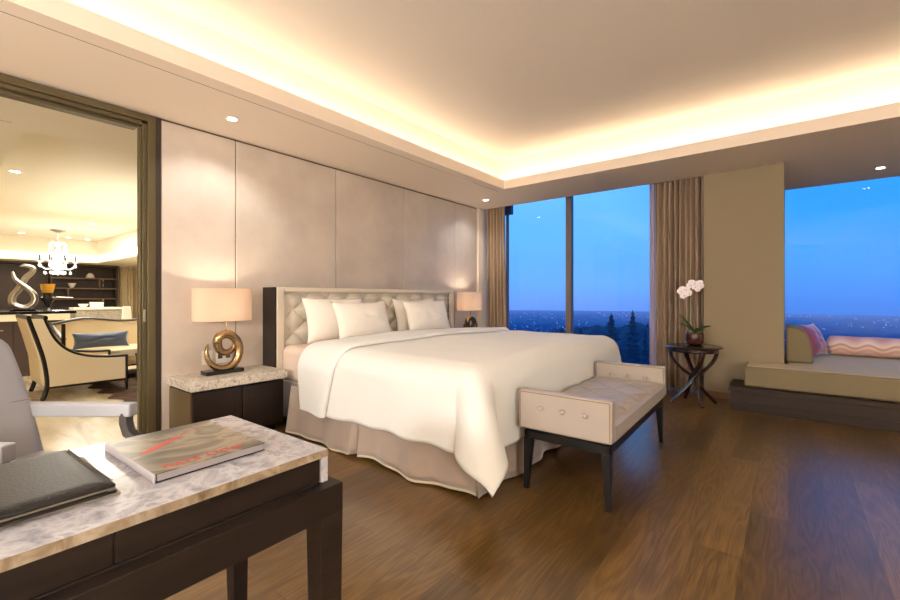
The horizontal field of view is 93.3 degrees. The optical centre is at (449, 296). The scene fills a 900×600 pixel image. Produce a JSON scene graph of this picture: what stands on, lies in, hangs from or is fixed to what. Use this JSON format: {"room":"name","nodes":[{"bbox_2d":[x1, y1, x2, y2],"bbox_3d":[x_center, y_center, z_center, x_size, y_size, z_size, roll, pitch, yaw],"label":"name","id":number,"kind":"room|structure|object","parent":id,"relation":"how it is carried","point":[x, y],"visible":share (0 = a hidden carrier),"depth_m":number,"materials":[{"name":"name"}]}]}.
{"room":"hotel room","nodes":[
{"label":"hotel room","id":0,"kind":"room"},
{"bbox_2d":[0,130,136,241],"bbox_3d":[-7.130,-1.695,8.226,11.000,0.110,3.000,0,0,38],"label":"ceiling","id":1,"kind":"structure","parent":0,"point":[64,184],"depth_m":6.54,"materials":[{"name":"beige paint"}]},
{"bbox_2d":[7,170,23,173],"bbox_3d":[-5.679,-1.637,5.551,0.156,0.006,0.156,0,0,38],"label":"recessed light","id":2,"kind":"object","parent":1,"relation":"in","point":[12,171],"visible":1,"depth_m":5.54,"materials":[{"name":"white"}]},
{"bbox_2d":[36,229,77,274],"bbox_3d":[-9.607,-1.090,10.413,0.767,1.100,0.762,0,0,5],"label":"crystal chandelier","id":3,"kind":"object","parent":1,"relation":"hanging from","point":[57,265],"visible":1,"depth_m":10.35,"materials":[{"name":"white glass"}]},
{"bbox_2d":[0,96,136,166],"bbox_3d":[-6.796,-1.580,7.705,11.770,0.200,6.800,0,0,38],"label":"ceiling","id":4,"kind":"structure","parent":0,"point":[22,116],"depth_m":3.73,"materials":[{"name":"beige paint"}]},
{"bbox_2d":[0,229,136,267],"bbox_3d":[-7.724,-1.375,8.442,12.000,0.750,6.800,0,0,38],"label":"ceiling","id":5,"kind":"structure","parent":0,"point":[16,243],"depth_m":11.64,"materials":[{"name":"beige paint"}]},
{"bbox_2d":[0,247,136,261],"bbox_3d":[-8.555,-1.120,9.317,6.990,0.160,2.735,0,0,38],"label":"light","id":6,"kind":"object","parent":5,"relation":"attached to","point":[132,251],"visible":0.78,"depth_m":11.48,"materials":[{"name":"white"}]},
{"bbox_2d":[118,266,132,318],"bbox_3d":[-10.668,0.095,13.978,0.098,2.210,0.406,0,0,38],"label":"curtain","id":7,"kind":"object","parent":5,"relation":"hanging from","point":[125,274],"visible":0.66,"depth_m":13.97,"materials":[{"name":"beige fabric"}]},
{"bbox_2d":[133,267,136,317],"bbox_3d":[-12.459,-0.275,12.208,0.100,2.950,6.800,0,0,38],"label":"wall","id":8,"kind":"structure","parent":0,"point":[134,268],"depth_m":14.38,"materials":[{"name":"beige paint"}]},
{"bbox_2d":[0,73,485,429],"bbox_3d":[-2.226,-0.300,3.828,0.210,3.000,9.620,0,0,38],"label":"wall","id":9,"kind":"structure","parent":0,"point":[235,213],"depth_m":4.29,"materials":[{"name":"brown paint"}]},
{"bbox_2d":[0,74,160,433],"bbox_3d":[-3.284,-0.135,2.522,0.200,2.670,2.660,0,0,38],"label":"door frame","id":10,"kind":"structure","parent":9,"relation":"in","point":[148,128],"depth_m":3.43,"materials":[{"name":"dark brown wood"}]},
{"bbox_2d":[202,350,211,364],"bbox_3d":[-2.161,0.540,3.785,0.010,0.120,0.086,0,0,38],"label":"wall outlet","id":11,"kind":"object","parent":9,"relation":"attached to","point":[210,352],"visible":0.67,"depth_m":3.76,"materials":[{"name":"beige plastic"}]},
{"bbox_2d":[216,353,231,362],"bbox_3d":[-2.072,0.540,3.897,0.010,0.120,0.140,0,0,38],"label":"wall outlet","id":12,"kind":"object","parent":9,"relation":"attached to","point":[219,358],"visible":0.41,"depth_m":3.89,"materials":[{"name":"beige plastic"}]},
{"bbox_2d":[0,1,899,209],"bbox_3d":[1.029,-1.640,1.929,7.390,0.320,10.700,0,0,38],"label":"ceiling","id":13,"kind":"structure","parent":0,"point":[29,51],"depth_m":3.92,"materials":[{"name":"beige paint"}]},
{"bbox_2d":[225,116,238,121],"bbox_3d":[-1.812,-1.478,3.537,0.108,0.004,0.108,0,0,38],"label":"recessed light","id":14,"kind":"object","parent":13,"relation":"in","point":[228,118],"visible":1,"depth_m":3.54,"materials":[{"name":"white"}]},
{"bbox_2d":[1,11,497,191],"bbox_3d":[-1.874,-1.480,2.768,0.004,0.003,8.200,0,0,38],"label":"trim","id":15,"kind":"structure","parent":13,"relation":"attached to","point":[1,11],"depth_m":2.91,"materials":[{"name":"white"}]},
{"bbox_2d":[0,0,899,189],"bbox_3d":[0.553,-1.540,1.458,5.210,0.120,7.130,0,0,38],"label":"trim","id":16,"kind":"structure","parent":13,"relation":"attached to","point":[64,12],"depth_m":3.60,"materials":[{"name":"beige paint"}]},
{"bbox_2d":[486,207,506,327],"bbox_3d":[0.776,-0.268,7.113,0.406,2.905,0.099,0,0,38],"label":"curtain","id":17,"kind":"object","parent":13,"relation":"hanging from","point":[496,307],"visible":0.64,"depth_m":7.10,"materials":[{"name":"brown fabric"}]},
{"bbox_2d":[649,183,655,364],"bbox_3d":[2.728,-0.268,5.703,0.097,2.905,0.061,0,0,38],"label":"sheer curtain","id":18,"kind":"object","parent":13,"relation":"hanging from","point":[652,187],"visible":0.76,"depth_m":5.69,"materials":[{"name":"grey fabric"}]},
{"bbox_2d":[656,176,703,392],"bbox_3d":[2.929,-0.268,5.426,0.576,2.905,0.142,0,0,38],"label":"curtain","id":19,"kind":"object","parent":13,"relation":"hanging from","point":[679,203],"visible":0.78,"depth_m":5.42,"materials":[{"name":"brown fabric"}]},
{"bbox_2d":[22,365,899,599],"bbox_3d":[-4.140,1.260,6.040,20.600,0.120,10.700,0,0,38],"label":"floor","id":20,"kind":"structure","parent":0,"point":[731,504],"depth_m":2.26,"materials":[{"name":"brown wood"}]},
{"bbox_2d":[0,310,75,376],"bbox_3d":[-7.076,0.708,5.883,0.600,0.985,2.800,0,0,38],"label":"table","id":21,"kind":"object","parent":20,"relation":"on","point":[10,333],"depth_m":6.37,"materials":[{"name":"black"}]},
{"bbox_2d":[8,264,38,310],"bbox_3d":[-6.559,-0.147,6.533,0.173,0.724,0.336,0,0,38],"label":"sculpture","id":22,"kind":"object","parent":21,"relation":"on","point":[21,284],"visible":0.98,"depth_m":6.51,"materials":[{"name":"silver"}]},
{"bbox_2d":[0,310,75,314],"bbox_3d":[-7.076,0.237,5.883,0.600,0.045,2.800,0,0,38],"label":"countertop","id":23,"kind":"structure","parent":21,"relation":"on","point":[37,311],"depth_m":6.45,"materials":[{"name":"black stone"}]},
{"bbox_2d":[39,284,72,310],"bbox_3d":[-6.255,0.005,6.754,0.190,0.420,0.395,0,0,38],"label":"hurricane vase","id":24,"kind":"object","parent":21,"relation":"on","point":[47,290],"visible":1,"depth_m":6.63,"materials":[{"name":"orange glass"}]},
{"bbox_2d":[39,293,55,310],"bbox_3d":[-6.319,0.070,6.674,0.190,0.290,0.190,0,0,38],"label":"bowl","id":25,"kind":"object","parent":24,"relation":"on","point":[47,298],"depth_m":6.63,"materials":[{"name":"clear glass"}]},
{"bbox_2d":[40,284,54,292],"bbox_3d":[-6.319,-0.136,6.674,0.184,0.138,0.184,0,0,38],"label":"cup","id":26,"kind":"object","parent":24,"relation":"on","point":[45,288],"depth_m":6.62,"materials":[{"name":"orange glass"}]},
{"bbox_2d":[0,260,117,318],"bbox_3d":[-12.450,0.100,11.722,0.480,2.200,5.250,0,0,38],"label":"shelving","id":27,"kind":"object","parent":20,"relation":"on","point":[86,290],"visible":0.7,"depth_m":12.89,"materials":[{"name":"brown wood"}]},
{"bbox_2d":[68,283,75,287],"bbox_3d":[-11.453,-0.348,12.878,0.200,0.140,0.200,0,0,38],"label":"bowl","id":28,"kind":"object","parent":27,"relation":"on","point":[71,285],"visible":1,"depth_m":12.83,"materials":[{"name":"white ceramic"}]},
{"bbox_2d":[86,273,94,277],"bbox_3d":[-11.186,-0.660,13.214,0.076,0.169,0.221,0,0,38],"label":"shell ornament","id":29,"kind":"object","parent":27,"relation":"on","point":[88,275],"visible":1,"depth_m":13.20,"materials":[{"name":"white ceramic"}]},
{"bbox_2d":[0,339,142,463],"bbox_3d":[-1.926,0.685,1.840,0.779,1.030,0.668,0,0,0],"label":"desk chair","id":30,"kind":"object","parent":20,"relation":"on","point":[20,439],"visible":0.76,"depth_m":2.08,"materials":[{"name":"grey fabric"}]},
{"bbox_2d":[10,451,57,461],"bbox_3d":[-1.886,0.810,1.839,0.530,0.100,0.580,0,0,0],"label":"seat cushion","id":31,"kind":"object","parent":30,"relation":"on","point":[25,454],"depth_m":2.04,"materials":[{"name":"grey fabric"}]},
{"bbox_2d":[15,314,127,400],"bbox_3d":[-4.816,0.709,5.431,0.881,0.998,0.952,0,0,38],"label":"armchair","id":32,"kind":"object","parent":20,"relation":"on","point":[52,365],"visible":1,"depth_m":5.09,"materials":[{"name":"beige fabric"}]},
{"bbox_2d":[69,307,121,318],"bbox_3d":[-8.496,0.725,10.232,0.524,0.950,0.940,0,0,38],"label":"sideboard","id":33,"kind":"object","parent":20,"relation":"on","point":[101,312],"visible":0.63,"depth_m":10.11,"materials":[{"name":"beige stone"}]},
{"bbox_2d":[89,302,103,306],"bbox_3d":[-8.512,0.186,10.239,0.180,0.123,0.240,0,0,38],"label":"gift box","id":34,"kind":"object","parent":33,"relation":"on","point":[92,304],"visible":0.88,"depth_m":10.18,"materials":[{"name":"white paper"}]},
{"bbox_2d":[88,368,136,401],"bbox_3d":[-3.998,1.198,6.419,2.830,0.010,2.250,0,0,38],"label":"rug","id":35,"kind":"object","parent":20,"relation":"on","point":[117,388],"visible":0.11,"depth_m":5.56,"materials":[{"name":"brown carpet"}]},
{"bbox_2d":[49,317,136,365],"bbox_3d":[-4.986,0.753,6.700,0.975,0.895,1.884,0,0,38],"label":"sofa","id":36,"kind":"object","parent":35,"relation":"on","point":[62,330],"visible":0.33,"depth_m":6.43,"materials":[{"name":"beige fabric"}]},
{"bbox_2d":[71,330,129,348],"bbox_3d":[-5.170,0.635,6.309,0.149,0.235,0.680,0,0,38],"label":"lumbar pillow","id":37,"kind":"object","parent":36,"relation":"on","point":[119,338],"visible":1,"depth_m":6.25,"materials":[{"name":"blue fabric"}]},
{"bbox_2d":[69,343,136,357],"bbox_3d":[-4.929,0.830,6.654,0.760,0.140,1.720,0,0,38],"label":"seat cushion","id":38,"kind":"object","parent":36,"relation":"on","point":[130,350],"depth_m":6.28,"materials":[{"name":"beige fabric"}]},
{"bbox_2d":[135,353,136,380],"bbox_3d":[-4.008,1.000,6.126,0.700,0.400,0.700,0,0,38],"label":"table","id":39,"kind":"object","parent":35,"relation":"on","point":[135,353],"visible":0.14,"depth_m":6.06,"materials":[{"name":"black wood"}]},
{"bbox_2d":[121,306,131,318],"bbox_3d":[-7.456,0.710,9.903,0.500,0.980,0.260,0,0,38],"label":"dining chair","id":40,"kind":"object","parent":20,"relation":"on","point":[126,310],"visible":0.21,"depth_m":10.00,"materials":[{"name":"beige fabric"}]},
{"bbox_2d":[0,415,342,599],"bbox_3d":[-1.046,0.820,0.768,0.622,0.760,1.620,0,0,37],"label":"writing desk","id":41,"kind":"object","parent":20,"relation":"on","point":[148,540],"visible":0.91,"depth_m":0.95,"materials":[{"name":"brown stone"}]},
{"bbox_2d":[0,456,120,528],"bbox_3d":[-1.009,0.438,0.883,0.342,0.004,0.446,0,0,38],"label":"desk mat","id":42,"kind":"object","parent":41,"relation":"on","point":[82,457],"visible":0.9,"depth_m":0.90,"materials":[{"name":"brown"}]},
{"bbox_2d":[0,449,116,527],"bbox_3d":[-1.002,0.420,0.883,0.363,0.030,0.406,0,0,35],"label":"leather folder","id":43,"kind":"object","parent":42,"relation":"on","point":[32,487],"visible":1,"depth_m":0.93,"materials":[{"name":"black leather"}]},
{"bbox_2d":[105,420,264,483],"bbox_3d":[-0.760,0.428,1.218,0.366,0.023,0.276,0,0,37],"label":"book","id":44,"kind":"object","parent":41,"relation":"on","point":[158,456],"visible":1,"depth_m":1.17,"materials":[{"name":"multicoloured paper"}]},
{"bbox_2d":[166,364,286,429],"bbox_3d":[-1.924,0.930,3.702,0.520,0.540,0.800,0,0,38],"label":"nightstand","id":45,"kind":"object","parent":20,"relation":"on","point":[254,394],"visible":0.72,"depth_m":3.53,"materials":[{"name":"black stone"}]},
{"bbox_2d":[191,288,251,375],"bbox_3d":[-1.972,0.292,3.689,0.280,0.735,0.472,0,0,38],"label":"table lamp","id":46,"kind":"object","parent":45,"relation":"on","point":[207,304],"visible":1,"depth_m":3.60,"materials":[{"name":"gold"}]},
{"bbox_2d":[263,287,560,498],"bbox_3d":[0.023,0.552,4.397,2.683,1.295,2.934,0,0,38],"label":"king bed","id":47,"kind":"object","parent":20,"relation":"on","point":[285,326],"visible":0.29,"depth_m":3.56,"materials":[{"name":"beige fabric"}]},
{"bbox_2d":[301,297,361,343],"bbox_3d":[-1.193,0.232,4.488,0.224,0.456,0.780,0,0,38],"label":"bed pillow","id":48,"kind":"object","parent":47,"relation":"on","point":[322,323],"visible":0.54,"depth_m":4.27,"materials":[{"name":"white fabric"}]},
{"bbox_2d":[330,301,390,338],"bbox_3d":[-0.902,0.246,4.448,0.228,0.404,0.730,0,0,38],"label":"bed pillow","id":49,"kind":"object","parent":47,"relation":"on","point":[353,319],"visible":0.86,"depth_m":4.32,"materials":[{"name":"white fabric"}]},
{"bbox_2d":[392,299,432,330],"bbox_3d":[-0.430,0.241,5.452,0.201,0.438,0.780,0,0,38],"label":"bed pillow","id":50,"kind":"object","parent":47,"relation":"on","point":[402,322],"visible":0.26,"depth_m":5.19,"materials":[{"name":"white fabric"}]},
{"bbox_2d":[401,300,449,329],"bbox_3d":[-0.273,0.243,5.290,0.225,0.409,0.800,0,0,38],"label":"bed pillow","id":51,"kind":"object","parent":47,"relation":"on","point":[420,315],"visible":0.92,"depth_m":5.15,"materials":[{"name":"white fabric"}]},
{"bbox_2d":[297,327,621,496],"bbox_3d":[0.297,0.670,3.931,2.172,0.650,3.006,0,0,38],"label":"duvet","id":52,"kind":"object","parent":47,"relation":"on","point":[455,391],"visible":0.91,"depth_m":2.99,"materials":[{"name":"white fabric"}]},
{"bbox_2d":[519,360,665,512],"bbox_3d":[1.115,0.887,3.099,0.570,0.625,1.548,0,0,37],"label":"upholstered bench","id":53,"kind":"object","parent":20,"relation":"on","point":[599,414],"visible":1,"depth_m":2.60,"materials":[{"name":"beige leather"}]},
{"bbox_2d":[562,376,663,425],"bbox_3d":[1.115,0.706,3.099,0.562,0.044,1.370,0,0,37],"label":"seat cushion","id":54,"kind":"object","parent":53,"relation":"on","point":[630,394],"depth_m":3.15,"materials":[{"name":"beige fabric"}]},
{"bbox_2d":[665,343,723,408],"bbox_3d":[2.746,0.873,4.793,0.576,0.656,0.576,0,0,38],"label":"round side table","id":55,"kind":"object","parent":20,"relation":"on","point":[703,349],"visible":0.97,"depth_m":4.74,"materials":[{"name":"black wood"}]},
{"bbox_2d":[677,279,709,345],"bbox_3d":[2.767,0.173,4.824,0.298,0.744,0.284,0,0,38],"label":"potted orchid","id":56,"kind":"object","parent":55,"relation":"on","point":[695,338],"visible":1,"depth_m":4.79,"materials":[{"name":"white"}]},
{"bbox_2d":[728,379,899,432],"bbox_3d":[5.075,1.075,4.148,3.780,0.250,2.010,0,0,38],"label":"platform","id":57,"kind":"object","parent":20,"relation":"on","point":[850,411],"visible":0.51,"depth_m":4.10,"materials":[{"name":"brown wood"}]},
{"bbox_2d":[744,353,899,401],"bbox_3d":[5.139,0.840,4.141,3.630,0.217,1.920,0,0,38],"label":"mattress","id":58,"kind":"object","parent":57,"relation":"on","point":[865,377],"visible":0.86,"depth_m":4.25,"materials":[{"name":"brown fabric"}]},
{"bbox_2d":[786,324,812,362],"bbox_3d":[4.108,0.532,5.006,0.239,0.396,0.750,0,0,38],"label":"bolster","id":59,"kind":"object","parent":58,"relation":"on","point":[798,344],"visible":1,"depth_m":4.72,"materials":[{"name":"brown fabric"}]},
{"bbox_2d":[799,323,828,356],"bbox_3d":[4.554,0.530,5.321,0.403,0.389,0.203,0,0,-30],"label":"throw pillow","id":60,"kind":"object","parent":58,"relation":"on","point":[818,344],"visible":0.73,"depth_m":5.24,"materials":[{"name":"pink fabric"}]},
{"bbox_2d":[826,336,899,357],"bbox_3d":[5.605,0.607,4.767,2.120,0.241,0.241,0,0,38],"label":"bolster cushion","id":61,"kind":"object","parent":58,"relation":"on","point":[836,345],"visible":0.89,"depth_m":5.13,"materials":[{"name":"pink fabric"}]},
{"bbox_3d":[0.354,0.930,6.567,0.520,0.540,0.800,0,0,38],"label":"nightstand","id":62,"kind":"object","parent":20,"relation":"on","visible":0},
{"bbox_2d":[457,292,481,327],"bbox_3d":[0.300,0.292,6.546,0.280,0.735,0.472,0,0,38],"label":"table lamp","id":63,"kind":"object","parent":62,"relation":"on","point":[466,301],"visible":0.75,"depth_m":6.40,"materials":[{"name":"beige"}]},
{"bbox_2d":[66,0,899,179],"bbox_3d":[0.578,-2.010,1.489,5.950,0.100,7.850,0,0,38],"label":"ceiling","id":64,"kind":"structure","parent":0,"point":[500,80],"depth_m":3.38,"materials":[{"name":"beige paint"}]},
{"bbox_2d":[704,163,784,392],"bbox_3d":[3.858,-0.140,5.521,0.766,2.680,1.555,0,0,38],"label":"wall pillar","id":65,"kind":"structure","parent":0,"point":[744,209],"depth_m":4.90,"materials":[{"name":"beige paint"}]},
{"bbox_2d":[704,390,729,398],"bbox_3d":[3.369,1.163,4.907,0.766,0.075,0.015,0,0,38],"label":"baseboard","id":66,"kind":"structure","parent":65,"relation":"attached to","point":[715,394],"depth_m":5.04,"materials":[{"name":"brown wood"}]},
{"bbox_3d":[1.997,-1.750,6.551,3.430,0.100,0.100,0,0,38],"label":"wall","id":67,"kind":"structure","parent":0,"visible":0},
{"bbox_2d":[505,196,572,333],"bbox_3d":[1.984,-0.275,6.407,3.270,2.950,0.180,0,0,38],"label":"window","id":68,"kind":"structure","parent":67,"relation":"in","point":[569,200],"depth_m":6.54,"materials":[{"name":"brown metal"}]},
{"label":"outside","id":69,"kind":"structure","parent":0,"visible":0},
{"bbox_2d":[509,310,899,352],"bbox_3d":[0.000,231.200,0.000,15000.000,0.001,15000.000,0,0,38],"label":"city skyline","id":70,"kind":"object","parent":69,"point":[820,321],"visible":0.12,"depth_m":3853.72},
{"bbox_2d":[510,312,897,339],"bbox_3d":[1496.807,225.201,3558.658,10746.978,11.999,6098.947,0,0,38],"label":"city buildings","id":71,"kind":"structure","parent":70,"relation":"on","point":[534,312],"depth_m":4044.40,"materials":[{"name":"blue"}]},
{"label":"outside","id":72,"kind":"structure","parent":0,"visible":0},
{"bbox_2d":[533,323,649,362],"bbox_3d":[6.308,22.308,60.145,85.000,38.612,70.000,0,0,38],"label":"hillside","id":73,"kind":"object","parent":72,"point":[596,329],"depth_m":48.65,"materials":[{"name":"blue"}]},
{"bbox_2d":[603,313,626,361],"bbox_3d":[16.545,5.553,44.178,4.482,7.797,4.878,0,0,38],"label":"conifer tree","id":74,"kind":"object","parent":73,"relation":"on","point":[612,331],"visible":0.22,"depth_m":43.72,"materials":[{"name":"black plant"}]},
{"bbox_2d":[622,310,641,363],"bbox_3d":[18.265,7.705,41.989,4.434,12.788,4.700,0,0,-32],"label":"conifer tree","id":75,"kind":"object","parent":73,"relation":"on","point":[632,339],"visible":0.27,"depth_m":41.74,"materials":[{"name":"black plant"}]},
{"bbox_2d":[638,331,648,364],"bbox_3d":[15.529,9.401,33.695,3.419,13.445,3.292,0,0,-32],"label":"conifer tree","id":76,"kind":"object","parent":73,"relation":"on","point":[645,354],"visible":0.09,"depth_m":33.69,"materials":[{"name":"black plant"}]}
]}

